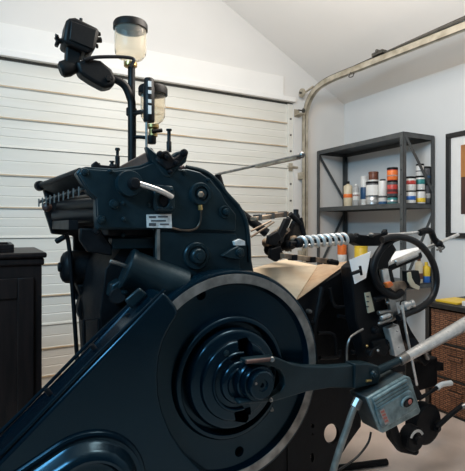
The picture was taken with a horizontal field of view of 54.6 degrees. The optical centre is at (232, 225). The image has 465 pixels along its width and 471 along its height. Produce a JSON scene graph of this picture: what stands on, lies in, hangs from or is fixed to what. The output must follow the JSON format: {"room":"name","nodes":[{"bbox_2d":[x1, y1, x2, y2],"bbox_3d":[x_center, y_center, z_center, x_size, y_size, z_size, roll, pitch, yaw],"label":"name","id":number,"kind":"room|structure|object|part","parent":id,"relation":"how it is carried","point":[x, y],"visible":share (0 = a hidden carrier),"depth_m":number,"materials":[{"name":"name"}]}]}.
{"room":"print shop","nodes":[
{"label":"print shop","id":0,"kind":"room"},
{"bbox_2d":[0,0,343,264],"bbox_3d":[-1.236,-0.531,3.139,5.200,3.462,0.100,0,0,-28],"label":"wall","id":1,"kind":"structure","parent":0,"point":[211,31],"depth_m":3.73,"materials":[{"name":"paint"}]},
{"bbox_2d":[0,22,283,94],"bbox_3d":[-1.524,-1.228,2.915,4.480,0.185,0.022,0,0,-28],"label":"trim","id":2,"kind":"structure","parent":1,"relation":"attached to","point":[12,37],"depth_m":3.44,"materials":[{"name":"paint"}]},
{"bbox_2d":[0,48,295,102],"bbox_3d":[-1.380,-1.126,2.985,4.400,0.042,0.035,0,0,-28],"label":"trim","id":3,"kind":"structure","parent":1,"relation":"attached to","point":[3,52],"depth_m":3.45,"materials":[{"name":"paint"}]},
{"bbox_2d":[0,56,297,393],"bbox_3d":[-1.391,0.050,3.046,4.440,2.370,0.107,0,0,-28],"label":"door","id":4,"kind":"structure","parent":1,"relation":"in","point":[52,125],"depth_m":3.21,"materials":[{"name":"beige paint"}]},
{"bbox_2d":[294,16,464,262],"bbox_3d":[1.167,-0.134,3.013,0.111,2.628,2.401,0,0,-28],"label":"door track","id":5,"kind":"object","parent":1,"relation":"attached to","point":[457,26],"visible":0.89,"depth_m":3.44,"materials":[{"name":"metal"}]},
{"bbox_2d":[222,0,464,103],"bbox_3d":[0.064,-1.721,0.830,5.300,1.202,5.400,0,0,-28],"label":"ceiling","id":6,"kind":"structure","parent":0,"point":[325,38],"depth_m":3.48,"materials":[{"name":"paint"}]},
{"bbox_2d":[324,389,464,470],"bbox_3d":[0.068,1.230,0.843,5.320,0.060,5.420,0,0,-28],"label":"floor","id":7,"kind":"structure","parent":0,"point":[446,452],"depth_m":2.40,"materials":[{"name":"concrete"}]},
{"bbox_2d":[0,247,46,435],"bbox_3d":[-1.244,0.653,1.849,0.843,1.093,0.564,0,0,-28],"label":"base cabinet","id":8,"kind":"object","parent":7,"relation":"on","point":[20,269],"visible":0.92,"depth_m":1.78,"materials":[{"name":"black wood"}]},
{"bbox_2d":[0,242,13,252],"bbox_3d":[-1.199,0.091,1.842,0.535,0.032,0.340,0,0,-28],"label":"tray","id":9,"kind":"object","parent":8,"relation":"on","point":[5,247],"visible":1,"depth_m":1.81,"materials":[{"name":"black plastic"}]},
{"bbox_3d":[-0.959,0.653,1.729,0.240,0.733,0.006,0,0,-28],"label":"door panel","id":10,"kind":"part","parent":8,"relation":"part of","materials":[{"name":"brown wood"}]},
{"bbox_3d":[-0.957,0.653,1.725,0.360,0.893,0.014,0,0,-28],"label":"door","id":11,"kind":"part","parent":8,"relation":"part of","materials":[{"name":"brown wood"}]},
{"bbox_3d":[-1.252,0.144,1.865,0.824,0.030,0.530,0,0,-28],"label":"moulding","id":12,"kind":"part","parent":8,"relation":"part of","materials":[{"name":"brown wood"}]},
{"bbox_2d":[0,129,464,470],"bbox_3d":[0.139,0.480,1.948,2.354,1.646,0.872,0,0,-28],"label":"press","id":13,"kind":"object","parent":7,"relation":"on","point":[192,358],"visible":1,"depth_m":1.61,"materials":[{"name":"black metal"}]},
{"bbox_3d":[-0.809,-0.168,1.888,0.045,0.043,0.037,0,0,-28],"label":"knob","id":14,"kind":"part","parent":13,"relation":"part of","materials":[{"name":"black metal"}]},
{"bbox_3d":[-0.692,0.053,1.808,0.043,0.036,0.022,0,0,-28],"label":"rod handle","id":15,"kind":"part","parent":13,"relation":"part of","materials":[{"name":"black metal"}]},
{"bbox_3d":[-0.639,-0.112,1.666,0.012,0.029,0.467,0,0,-38],"label":"key rail","id":16,"kind":"part","parent":13,"relation":"part of","materials":[{"name":"black metal"}]},
{"bbox_3d":[-0.642,-0.004,1.710,0.030,0.032,0.460,0,0,-28],"label":"rail","id":17,"kind":"part","parent":13,"relation":"part of","materials":[{"name":"black metal"}]},
{"bbox_3d":[-0.652,0.312,1.829,0.063,0.572,0.017,0,0,-28],"label":"throw off rod","id":18,"kind":"part","parent":13,"relation":"part of","materials":[{"name":"black metal"}]},
{"bbox_3d":[-0.656,0.176,1.918,0.145,0.144,0.140,0,0,-28],"label":"motor","id":19,"kind":"part","parent":13,"relation":"part of","materials":[{"name":"black metal"}]},
{"bbox_3d":[-0.479,0.070,2.085,0.740,0.595,0.045,0,0,-28],"label":"frame","id":20,"kind":"part","parent":13,"relation":"part of","materials":[{"name":"black metal"}]},
{"bbox_3d":[-0.487,0.376,1.555,0.062,0.112,0.012,0,0,-28],"label":"guard rail","id":21,"kind":"part","parent":13,"relation":"part of","materials":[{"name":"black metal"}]},
{"bbox_2d":[54,18,144,161],"bbox_3d":[-0.508,-0.506,1.759,0.349,0.575,0.121,0,0,-28],"label":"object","id":22,"kind":"object","parent":13,"relation":"on","point":[78,41],"visible":0.98,"depth_m":1.71,"materials":[{"name":"black plastic"}]},
{"bbox_3d":[-0.646,-0.692,1.685,0.037,0.045,0.038,0,0,-28],"label":"star knob","id":23,"kind":"part","parent":22,"relation":"part of","materials":[{"name":"black plastic"}]},
{"bbox_3d":[-0.555,-0.709,1.675,0.099,0.091,0.008,0,0,-28],"label":"plate","id":24,"kind":"part","parent":22,"relation":"part of","materials":[{"name":"black plastic"}]},
{"bbox_2d":[113,16,147,68],"bbox_3d":[-0.413,-0.732,1.822,0.138,0.180,0.138,0,0,-28],"label":"jar","id":25,"kind":"object","parent":22,"relation":"on","point":[130,32],"visible":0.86,"depth_m":1.77,"materials":[{"name":"clear glass"}]},
{"bbox_3d":[-0.413,-0.729,1.822,0.126,0.146,0.126,0,0,-28],"label":"glass","id":26,"kind":"part","parent":25,"relation":"part of","materials":[{"name":"beige"}]},
{"bbox_3d":[-0.413,-0.808,1.822,0.138,0.028,0.138,0,0,-28],"label":"lid","id":27,"kind":"part","parent":25,"relation":"part of","materials":[{"name":"black plastic"}]},
{"bbox_3d":[-0.372,-0.353,1.798,0.083,0.019,0.023,0,0,15],"label":"support arm","id":28,"kind":"part","parent":22,"relation":"part of","materials":[{"name":"black plastic"}]},
{"bbox_2d":[132,77,154,146],"bbox_3d":[-0.354,-0.414,1.743,0.136,0.296,0.042,0,0,39],"label":"gauge","id":29,"kind":"object","parent":22,"relation":"attached to","point":[148,112],"visible":0.97,"depth_m":1.70,"materials":[{"name":"black plastic"}]},
{"bbox_3d":[-0.360,-0.440,1.754,0.015,0.025,0.114,0,0,-40],"label":"arm","id":30,"kind":"part","parent":29,"relation":"part of","materials":[{"name":"black plastic"}]},
{"bbox_3d":[-0.327,-0.332,1.709,0.010,0.133,0.010,0,0,-28],"label":"stem","id":31,"kind":"part","parent":29,"relation":"part of","materials":[{"name":"metal"}]},
{"bbox_2d":[138,83,167,144],"bbox_3d":[-0.318,-0.442,1.799,0.116,0.228,0.116,0,0,-28],"label":"jar","id":32,"kind":"object","parent":22,"relation":"attached to","point":[161,91],"visible":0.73,"depth_m":1.77,"materials":[{"name":"clear glass"}]},
{"bbox_3d":[-0.318,-0.540,1.799,0.116,0.032,0.116,0,0,-28],"label":"lid","id":33,"kind":"part","parent":32,"relation":"part of","materials":[{"name":"black plastic"}]},
{"bbox_3d":[-0.318,-0.466,1.799,0.098,0.132,0.098,0,0,-28],"label":"glass","id":34,"kind":"part","parent":32,"relation":"part of","materials":[{"name":"beige"}]},
{"bbox_2d":[151,128,162,132],"bbox_3d":[-0.300,-0.378,1.786,0.043,0.024,0.016,0,0,-28],"label":"tap","id":35,"kind":"object","parent":32,"relation":"on","point":[153,130],"depth_m":1.78,"materials":[{"name":"black plastic"}]},
{"bbox_3d":[-0.433,-0.201,1.524,0.086,0.030,0.025,0,0,-28],"label":"rail","id":36,"kind":"part","parent":13,"relation":"part of","materials":[{"name":"black metal"}]},
{"bbox_3d":[-0.396,-0.233,1.548,0.018,0.070,0.018,0,0,-28],"label":"post","id":37,"kind":"part","parent":13,"relation":"part of","materials":[{"name":"black metal"}]},
{"bbox_3d":[-0.345,-0.141,1.502,0.089,0.089,0.036,0,0,-28],"label":"ink knob","id":38,"kind":"part","parent":13,"relation":"part of","materials":[{"name":"blue paint"}]},
{"bbox_3d":[-0.242,-0.240,1.579,0.115,0.072,0.050,0,0,-4],"label":"arm","id":39,"kind":"part","parent":13,"relation":"part of","materials":[{"name":"black metal"}]},
{"bbox_3d":[-0.258,-0.121,1.514,0.137,0.059,0.027,0,0,-37],"label":"crank handle","id":40,"kind":"part","parent":13,"relation":"part of","materials":[{"name":"metal"}]},
{"bbox_3d":[-0.243,-0.099,1.585,0.571,0.236,0.022,0,0,-28],"label":"plate","id":41,"kind":"part","parent":13,"relation":"part of","materials":[{"name":"blue paint"}]},
{"bbox_3d":[-0.255,-0.018,1.566,0.092,0.049,0.005,0,0,-28],"label":"name plate","id":42,"kind":"part","parent":13,"relation":"part of","materials":[{"name":"silver metal"}]},
{"bbox_3d":[-0.222,0.089,1.635,0.669,0.640,0.050,0,0,-28],"label":"frame","id":43,"kind":"part","parent":13,"relation":"part of","materials":[{"name":"blue paint"}]},
{"bbox_3d":[-0.118,0.152,1.657,0.327,0.263,0.014,0,0,-28],"label":"plate","id":44,"kind":"part","parent":13,"relation":"part of","materials":[{"name":"blue paint"}]},
{"bbox_3d":[-0.001,0.102,1.703,0.096,0.052,0.024,0,0,-28],"label":"stop lever","id":45,"kind":"part","parent":13,"relation":"part of","materials":[{"name":"blue paint"}]},
{"bbox_3d":[0.024,0.062,1.720,0.050,0.025,0.018,0,0,-28],"label":"gauge plate","id":46,"kind":"part","parent":13,"relation":"part of","materials":[{"name":"silver metal"}]},
{"bbox_3d":[0.050,-0.106,2.307,0.288,0.322,0.046,0,0,-11],"label":"gripper arm","id":47,"kind":"part","parent":13,"relation":"part of","materials":[{"name":"black metal"}]},
{"bbox_3d":[0.129,0.000,2.023,0.109,0.053,0.009,0,0,-28],"label":"feeler rod","id":48,"kind":"part","parent":13,"relation":"part of","materials":[{"name":"metal"}]},
{"bbox_3d":[0.136,0.015,2.027,0.126,0.075,0.009,0,0,-28],"label":"feeler rod","id":49,"kind":"part","parent":13,"relation":"part of","materials":[{"name":"metal"}]},
{"bbox_3d":[0.175,0.053,1.924,0.069,0.062,0.022,0,0,-28],"label":"cam plate","id":50,"kind":"part","parent":13,"relation":"part of","materials":[{"name":"black metal"}]},
{"bbox_3d":[0.184,0.120,1.929,0.070,0.066,0.022,0,0,-28],"label":"cam plate","id":51,"kind":"part","parent":13,"relation":"part of","materials":[{"name":"black metal"}]},
{"bbox_3d":[0.176,-0.254,1.810,0.020,0.008,0.300,0,0,-28],"label":"gripper plate","id":52,"kind":"part","parent":13,"relation":"part of","materials":[{"name":"metal"}]},
{"bbox_3d":[0.210,0.047,1.966,0.102,0.162,0.022,0,0,-28],"label":"cam plate","id":53,"kind":"part","parent":13,"relation":"part of","materials":[{"name":"black metal"}]},
{"bbox_2d":[253,259,316,298],"bbox_3d":[0.276,0.251,2.112,0.210,0.150,0.543,0,0,23],"label":"paper sheet","id":54,"kind":"object","parent":13,"relation":"on","point":[293,275],"visible":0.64,"depth_m":2.01,"materials":[{"name":"beige paper"}]},
{"bbox_3d":[0.247,0.044,2.018,0.091,0.136,0.024,0,0,-28],"label":"link arm","id":55,"kind":"part","parent":13,"relation":"part of","materials":[{"name":"black metal"}]},
{"bbox_3d":[0.276,0.047,2.047,0.125,0.136,0.022,0,0,-28],"label":"cam plate","id":56,"kind":"part","parent":13,"relation":"part of","materials":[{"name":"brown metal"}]},
{"bbox_3d":[0.245,0.536,1.630,0.525,0.178,0.038,0,0,-28],"label":"drive rod","id":57,"kind":"part","parent":13,"relation":"part of","materials":[{"name":"blue paint"}]},
{"bbox_3d":[0.286,-0.032,2.039,0.075,0.063,0.024,0,0,-28],"label":"link arm","id":58,"kind":"part","parent":13,"relation":"part of","materials":[{"name":"black metal"}]},
{"bbox_3d":[0.291,-0.037,2.065,0.035,0.082,0.036,0,0,-28],"label":"post","id":59,"kind":"part","parent":13,"relation":"part of","materials":[{"name":"black metal"}]},
{"bbox_3d":[0.271,0.069,1.850,0.028,0.042,0.041,0,0,-28],"label":"spring seat","id":60,"kind":"part","parent":13,"relation":"part of","materials":[{"name":"black metal"}]},
{"bbox_3d":[0.320,0.014,2.058,0.050,0.107,0.024,0,0,-28],"label":"link arm","id":61,"kind":"part","parent":13,"relation":"part of","materials":[{"name":"black metal"}]},
{"bbox_2d":[297,261,346,298],"bbox_3d":[0.391,0.243,2.088,0.335,0.149,0.105,0,0,-35],"label":"paper sheet","id":62,"kind":"object","parent":13,"relation":"on","point":[323,271],"visible":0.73,"depth_m":2.08,"materials":[{"name":"beige paper"}]},
{"bbox_3d":[0.394,0.061,1.916,0.364,0.036,0.017,0,0,-28],"label":"spring rod","id":63,"kind":"part","parent":13,"relation":"part of","materials":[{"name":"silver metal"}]},
{"bbox_3d":[0.409,0.988,1.998,0.423,0.630,0.020,0,0,-28],"label":"plate","id":64,"kind":"part","parent":13,"relation":"part of","materials":[{"name":"black metal"}]},
{"bbox_3d":[0.447,0.161,2.001,0.060,0.031,0.024,0,0,-28],"label":"handle","id":65,"kind":"part","parent":13,"relation":"part of","materials":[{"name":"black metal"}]},
{"bbox_3d":[0.513,0.054,1.980,0.037,0.045,0.044,0,0,-28],"label":"spring seat","id":66,"kind":"part","parent":13,"relation":"part of","materials":[{"name":"black metal"}]},
{"bbox_2d":[349,251,370,283],"bbox_3d":[0.574,0.183,1.986,0.134,0.136,0.030,0,0,-31],"label":"paper sheet","id":67,"kind":"object","parent":13,"relation":"on","point":[362,260],"visible":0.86,"depth_m":1.98,"materials":[{"name":"white paper"}]},
{"bbox_3d":[0.618,0.345,2.033,0.058,0.094,0.008,0,0,-28],"label":"scale plate","id":68,"kind":"part","parent":13,"relation":"part of","materials":[{"name":"beige metal"}]},
{"bbox_3d":[0.659,0.422,2.098,0.346,0.550,0.070,0,0,-28],"label":"frame","id":69,"kind":"part","parent":13,"relation":"part of","materials":[{"name":"black metal"}]},
{"bbox_3d":[0.640,0.561,2.026,0.069,0.047,0.014,0,0,-28],"label":"trip lever","id":70,"kind":"part","parent":13,"relation":"part of","materials":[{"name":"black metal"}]},
{"bbox_3d":[0.644,0.568,1.837,0.189,0.066,0.034,0,0,-28],"label":"lever arm","id":71,"kind":"part","parent":13,"relation":"part of","materials":[{"name":"blue paint"}]},
{"bbox_3d":[0.754,0.042,2.155,0.482,0.039,0.015,0,0,-28],"label":"rod","id":72,"kind":"part","parent":13,"relation":"part of","materials":[{"name":"metal"}]},
{"bbox_3d":[0.627,0.690,1.749,0.288,0.199,0.016,0,0,-28],"label":"box lid","id":73,"kind":"part","parent":13,"relation":"part of","materials":[{"name":"grey metal"}]},
{"bbox_3d":[0.633,0.703,1.738,0.224,0.120,0.014,0,0,-28],"label":"raised panel","id":74,"kind":"part","parent":13,"relation":"part of","materials":[{"name":"grey metal"}]},
{"bbox_3d":[0.769,0.958,2.070,0.199,0.225,0.035,0,0,-28],"label":"dial arm","id":75,"kind":"part","parent":13,"relation":"part of","materials":[{"name":"black metal"}]},
{"bbox_2d":[391,247,418,261],"bbox_3d":[0.956,0.171,2.494,0.136,0.093,0.427,0,0,24],"label":"paper sheet","id":76,"kind":"object","parent":13,"relation":"on","point":[397,254],"visible":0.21,"depth_m":2.55,"materials":[{"name":"white paper"}]},
{"bbox_3d":[0.794,0.536,2.018,0.108,0.374,0.012,0,0,-28],"label":"control rod","id":77,"kind":"part","parent":13,"relation":"part of","materials":[{"name":"metal"}]},
{"bbox_3d":[0.935,0.594,2.315,0.198,0.258,0.050,0,0,-28],"label":"bracket arm","id":78,"kind":"part","parent":13,"relation":"part of","materials":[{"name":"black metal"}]},
{"bbox_3d":[0.978,0.119,2.298,0.545,0.164,0.018,0,0,-28],"label":"delivery rod","id":79,"kind":"part","parent":13,"relation":"part of","materials":[{"name":"metal"}]},
{"bbox_3d":[0.944,0.804,2.167,0.140,0.051,0.018,0,0,-28],"label":"lever","id":80,"kind":"part","parent":13,"relation":"part of","materials":[{"name":"black metal"}]},
{"bbox_3d":[1.009,0.066,2.281,0.182,0.120,0.033,0,0,-28],"label":"hinge arm","id":81,"kind":"part","parent":13,"relation":"part of","materials":[{"name":"black metal"}]},
{"bbox_3d":[1.052,0.092,2.293,0.040,0.040,0.040,0,0,-28],"label":"knob","id":82,"kind":"part","parent":13,"relation":"part of","materials":[{"name":"black metal"}]},
{"bbox_3d":[1.074,0.941,2.225,0.213,0.096,0.025,0,0,-28],"label":"crank arm","id":83,"kind":"part","parent":13,"relation":"part of","materials":[{"name":"black metal"}]},
{"bbox_2d":[317,131,434,375],"bbox_3d":[1.156,0.256,3.784,0.346,1.889,0.989,0,0,-28],"label":"shelving unit","id":84,"kind":"object","parent":7,"relation":"on","point":[403,139],"visible":0.59,"depth_m":3.53,"materials":[{"name":"grey metal"}]},
{"bbox_3d":[0.798,0.258,4.131,0.032,1.885,0.032,0,0,-28],"label":"post","id":85,"kind":"part","parent":84,"relation":"part of","materials":[{"name":"grey metal"}]},
{"bbox_2d":[337,233,346,261],"bbox_3d":[0.969,0.246,3.981,0.081,0.369,0.081,0,0,-28],"label":"tin","id":86,"kind":"object","parent":84,"relation":"on","point":[341,250],"visible":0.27,"depth_m":3.95,"materials":[{"name":"orange plastic"}]},
{"bbox_3d":[1.069,0.258,4.277,0.032,1.885,0.032,0,0,-28],"label":"post","id":87,"kind":"part","parent":84,"relation":"part of","materials":[{"name":"grey metal"}]},
{"bbox_2d":[343,181,352,205],"bbox_3d":[0.997,-0.277,3.885,0.076,0.216,0.076,0,0,-28],"label":"paint bottle","id":88,"kind":"object","parent":84,"relation":"on","point":[347,195],"visible":0.87,"depth_m":3.85,"materials":[{"name":"beige plastic"}]},
{"bbox_2d":[353,184,358,205],"bbox_3d":[1.051,-0.263,3.828,0.056,0.187,0.056,0,0,-28],"label":"paint tube","id":89,"kind":"object","parent":84,"relation":"on","point":[356,187],"visible":0.91,"depth_m":3.81,"materials":[{"name":"grey plastic"}]},
{"bbox_2d":[354,246,367,257],"bbox_3d":[1.078,0.299,3.777,0.111,0.263,0.111,0,0,-28],"label":"tin","id":90,"kind":"object","parent":84,"relation":"on","point":[358,250],"visible":0.41,"depth_m":3.73,"materials":[{"name":"yellow metal"}]},
{"bbox_2d":[360,176,367,204],"bbox_3d":[1.127,-0.298,3.856,0.061,0.257,0.061,0,0,-28],"label":"ink bottle","id":91,"kind":"object","parent":84,"relation":"on","point":[363,179],"visible":0.7,"depth_m":3.83,"materials":[{"name":"white plastic"}]},
{"bbox_2d":[365,196,378,204],"bbox_3d":[1.127,-0.204,3.623,0.108,0.068,0.108,0,0,-28],"label":"tin","id":92,"kind":"object","parent":84,"relation":"on","point":[370,200],"visible":0.81,"depth_m":3.58,"materials":[{"name":"silver metal"}]},
{"bbox_2d":[366,181,378,195],"bbox_3d":[1.130,-0.297,3.618,0.112,0.117,0.112,0,0,-28],"label":"tin","id":93,"kind":"object","parent":92,"relation":"on","point":[372,187],"visible":0.77,"depth_m":3.57,"materials":[{"name":"white plastic"}]},
{"bbox_2d":[368,171,378,181],"bbox_3d":[1.136,-0.396,3.627,0.079,0.081,0.079,0,0,-28],"label":"jar","id":94,"kind":"object","parent":93,"relation":"on","point":[373,175],"visible":0.84,"depth_m":3.59,"materials":[{"name":"brown glass"}]},
{"bbox_3d":[1.159,-0.151,3.785,0.334,0.036,0.977,0,0,-28],"label":"shelf","id":95,"kind":"part","parent":84,"relation":"part of","materials":[{"name":"grey metal"}]},
{"bbox_3d":[1.159,-0.671,3.785,0.334,0.036,0.977,0,0,-28],"label":"shelf","id":96,"kind":"part","parent":84,"relation":"part of","materials":[{"name":"grey metal"}]},
{"bbox_2d":[378,179,386,203],"bbox_3d":[1.181,-0.268,3.534,0.066,0.196,0.066,0,0,-28],"label":"ink bottle","id":97,"kind":"object","parent":84,"relation":"on","point":[382,196],"visible":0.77,"depth_m":3.51,"materials":[{"name":"white plastic"}]},
{"bbox_2d":[387,196,397,203],"bbox_3d":[1.222,-0.196,3.437,0.080,0.054,0.079,0,0,-28],"label":"tin","id":98,"kind":"object","parent":84,"relation":"on","point":[393,199],"visible":0.85,"depth_m":3.40,"materials":[{"name":"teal metal"}]},
{"bbox_2d":[387,180,397,196],"bbox_3d":[1.222,-0.285,3.437,0.080,0.122,0.079,0,0,-28],"label":"tin","id":99,"kind":"object","parent":98,"relation":"on","point":[392,185],"visible":0.97,"depth_m":3.40,"materials":[{"name":"red metal"}]},
{"bbox_2d":[387,167,397,180],"bbox_3d":[1.222,-0.396,3.437,0.081,0.099,0.081,0,0,-28],"label":"tin","id":100,"kind":"object","parent":99,"relation":"on","point":[392,172],"visible":0.92,"depth_m":3.40,"materials":[{"name":"orange metal"}]},
{"bbox_3d":[1.249,0.258,3.294,0.032,1.885,0.032,0,0,-28],"label":"post","id":101,"kind":"part","parent":84,"relation":"part of","materials":[{"name":"grey metal"}]},
{"bbox_2d":[406,190,415,202],"bbox_3d":[1.330,-0.216,3.372,0.086,0.094,0.086,0,0,-28],"label":"tin","id":102,"kind":"object","parent":84,"relation":"on","point":[410,195],"visible":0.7,"depth_m":3.33,"materials":[{"name":"white metal"}]},
{"bbox_2d":[406,176,415,190],"bbox_3d":[1.330,-0.316,3.372,0.086,0.105,0.086,0,0,-28],"label":"tin","id":103,"kind":"object","parent":102,"relation":"on","point":[410,180],"visible":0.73,"depth_m":3.33,"materials":[{"name":"white metal"}]},
{"bbox_3d":[1.159,0.449,3.785,0.334,0.036,0.977,0,0,-28],"label":"shelf","id":104,"kind":"part","parent":84,"relation":"part of","materials":[{"name":"grey metal"}]},
{"bbox_2d":[415,259,422,282],"bbox_3d":[1.418,0.337,3.421,0.058,0.187,0.058,0,0,-28],"label":"glue bottle","id":105,"kind":"object","parent":84,"relation":"on","point":[418,265],"visible":0.6,"depth_m":3.40,"materials":[{"name":"beige plastic"}]},
{"bbox_2d":[416,190,425,203],"bbox_3d":[1.422,-0.221,3.413,0.077,0.102,0.077,0,0,-28],"label":"tin","id":106,"kind":"object","parent":84,"relation":"on","point":[420,194],"visible":0.75,"depth_m":3.38,"materials":[{"name":"white metal"}]},
{"bbox_2d":[416,176,424,189],"bbox_3d":[1.422,-0.326,3.413,0.073,0.106,0.073,0,0,-28],"label":"tin","id":107,"kind":"object","parent":106,"relation":"on","point":[420,180],"visible":0.74,"depth_m":3.38,"materials":[{"name":"white metal"}]},
{"bbox_2d":[416,164,423,175],"bbox_3d":[1.422,-0.425,3.413,0.058,0.091,0.058,0,0,-28],"label":"jar","id":108,"kind":"object","parent":107,"relation":"on","point":[418,171],"visible":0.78,"depth_m":3.39,"materials":[{"name":"white plastic"}]},
{"bbox_2d":[423,262,430,282],"bbox_3d":[1.485,0.353,3.448,0.062,0.155,0.062,0,0,-28],"label":"glue bottle","id":109,"kind":"object","parent":84,"relation":"on","point":[426,269],"visible":0.86,"depth_m":3.42,"materials":[{"name":"yellow plastic"}]},
{"bbox_2d":[425,184,430,203],"bbox_3d":[1.484,-0.246,3.450,0.070,0.153,0.070,0,0,-28],"label":"tin","id":110,"kind":"object","parent":84,"relation":"on","point":[428,191],"visible":0.5,"depth_m":3.42,"materials":[{"name":"grey metal"}]},
{"bbox_2d":[424,166,430,183],"bbox_3d":[1.484,-0.389,3.450,0.070,0.130,0.070,0,0,-28],"label":"tin","id":111,"kind":"object","parent":110,"relation":"on","point":[427,169],"visible":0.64,"depth_m":3.42,"materials":[{"name":"grey metal"}]},
{"bbox_3d":[1.520,0.258,3.440,0.032,1.885,0.032,0,0,-28],"label":"post","id":112,"kind":"part","parent":84,"relation":"part of","materials":[{"name":"grey metal"}]},
{"bbox_2d":[425,296,464,421],"bbox_3d":[1.724,0.850,2.620,0.440,0.700,1.100,0,0,-28],"label":"storage unit","id":113,"kind":"object","parent":7,"relation":"on","point":[435,305],"visible":0.17,"depth_m":2.90,"materials":[{"name":"black wood"}]},
{"bbox_3d":[1.475,0.865,3.083,0.420,0.670,0.030,0,0,-28],"label":"panel","id":114,"kind":"part","parent":113,"relation":"part of","materials":[{"name":"black wood"}]},
{"bbox_2d":[431,344,464,382],"bbox_3d":[1.583,0.863,2.842,0.398,0.202,0.483,0,0,-28],"label":"wicker basket","id":115,"kind":"object","parent":113,"relation":"on","point":[453,358],"visible":0.59,"depth_m":2.83,"materials":[{"name":"brown wicker"}]},
{"bbox_2d":[431,377,464,418],"bbox_3d":[1.583,1.083,2.842,0.398,0.202,0.483,0,0,-28],"label":"wicker basket","id":116,"kind":"object","parent":113,"relation":"on","point":[447,398],"visible":0.59,"depth_m":2.85,"materials":[{"name":"brown wicker"}]},
{"bbox_2d":[431,308,464,346],"bbox_3d":[1.583,0.643,2.842,0.398,0.202,0.483,0,0,-28],"label":"wicker basket","id":117,"kind":"object","parent":113,"relation":"on","point":[441,319],"visible":0.54,"depth_m":2.88,"materials":[{"name":"brown wicker"}]},
{"bbox_2d":[436,297,464,304],"bbox_3d":[1.472,0.493,2.962,0.200,0.014,0.160,0,0,-28],"label":"pad","id":118,"kind":"object","parent":113,"relation":"on","point":[453,300],"visible":1,"depth_m":2.94,"materials":[{"name":"yellow paper"}]},
{"bbox_2d":[437,374,464,385],"bbox_3d":[1.726,0.971,2.622,0.415,0.012,1.020,0,0,-28],"label":"shelf","id":119,"kind":"object","parent":113,"relation":"attached to","point":[440,376],"depth_m":2.83,"materials":[{"name":"black wood"}]},
{"bbox_2d":[438,408,464,421],"bbox_3d":[1.726,1.191,2.622,0.415,0.012,1.020,0,0,-28],"label":"shelf","id":120,"kind":"object","parent":113,"relation":"attached to","point":[440,410],"depth_m":2.81,"materials":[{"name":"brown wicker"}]},
{"bbox_2d":[443,342,464,349],"bbox_3d":[1.726,0.751,2.622,0.415,0.012,1.020,0,0,-28],"label":"shelf","id":121,"kind":"object","parent":113,"relation":"attached to","point":[445,343],"depth_m":2.82,"materials":[{"name":"black wood"}]},
{"bbox_2d":[344,63,464,342],"bbox_3d":[2.354,-0.010,2.062,0.100,2.420,5.400,0,0,-28],"label":"wall","id":122,"kind":"structure","parent":0,"point":[433,104],"depth_m":3.60,"materials":[{"name":"white paint"}]},
{"bbox_2d":[446,130,464,237],"bbox_3d":[1.726,-0.298,3.093,0.027,0.767,0.570,0,0,-28],"label":"framed picture","id":123,"kind":"object","parent":122,"relation":"attached to","point":[455,141],"visible":0.96,"depth_m":3.28,"materials":[{"name":"black wood"}]},
{"bbox_2d":[461,145,464,213],"bbox_3d":[1.728,-0.334,3.091,0.003,0.497,0.345,0,0,-28],"label":"art print","id":124,"kind":"object","parent":123,"relation":"attached to","point":[462,146],"depth_m":3.23}
]}

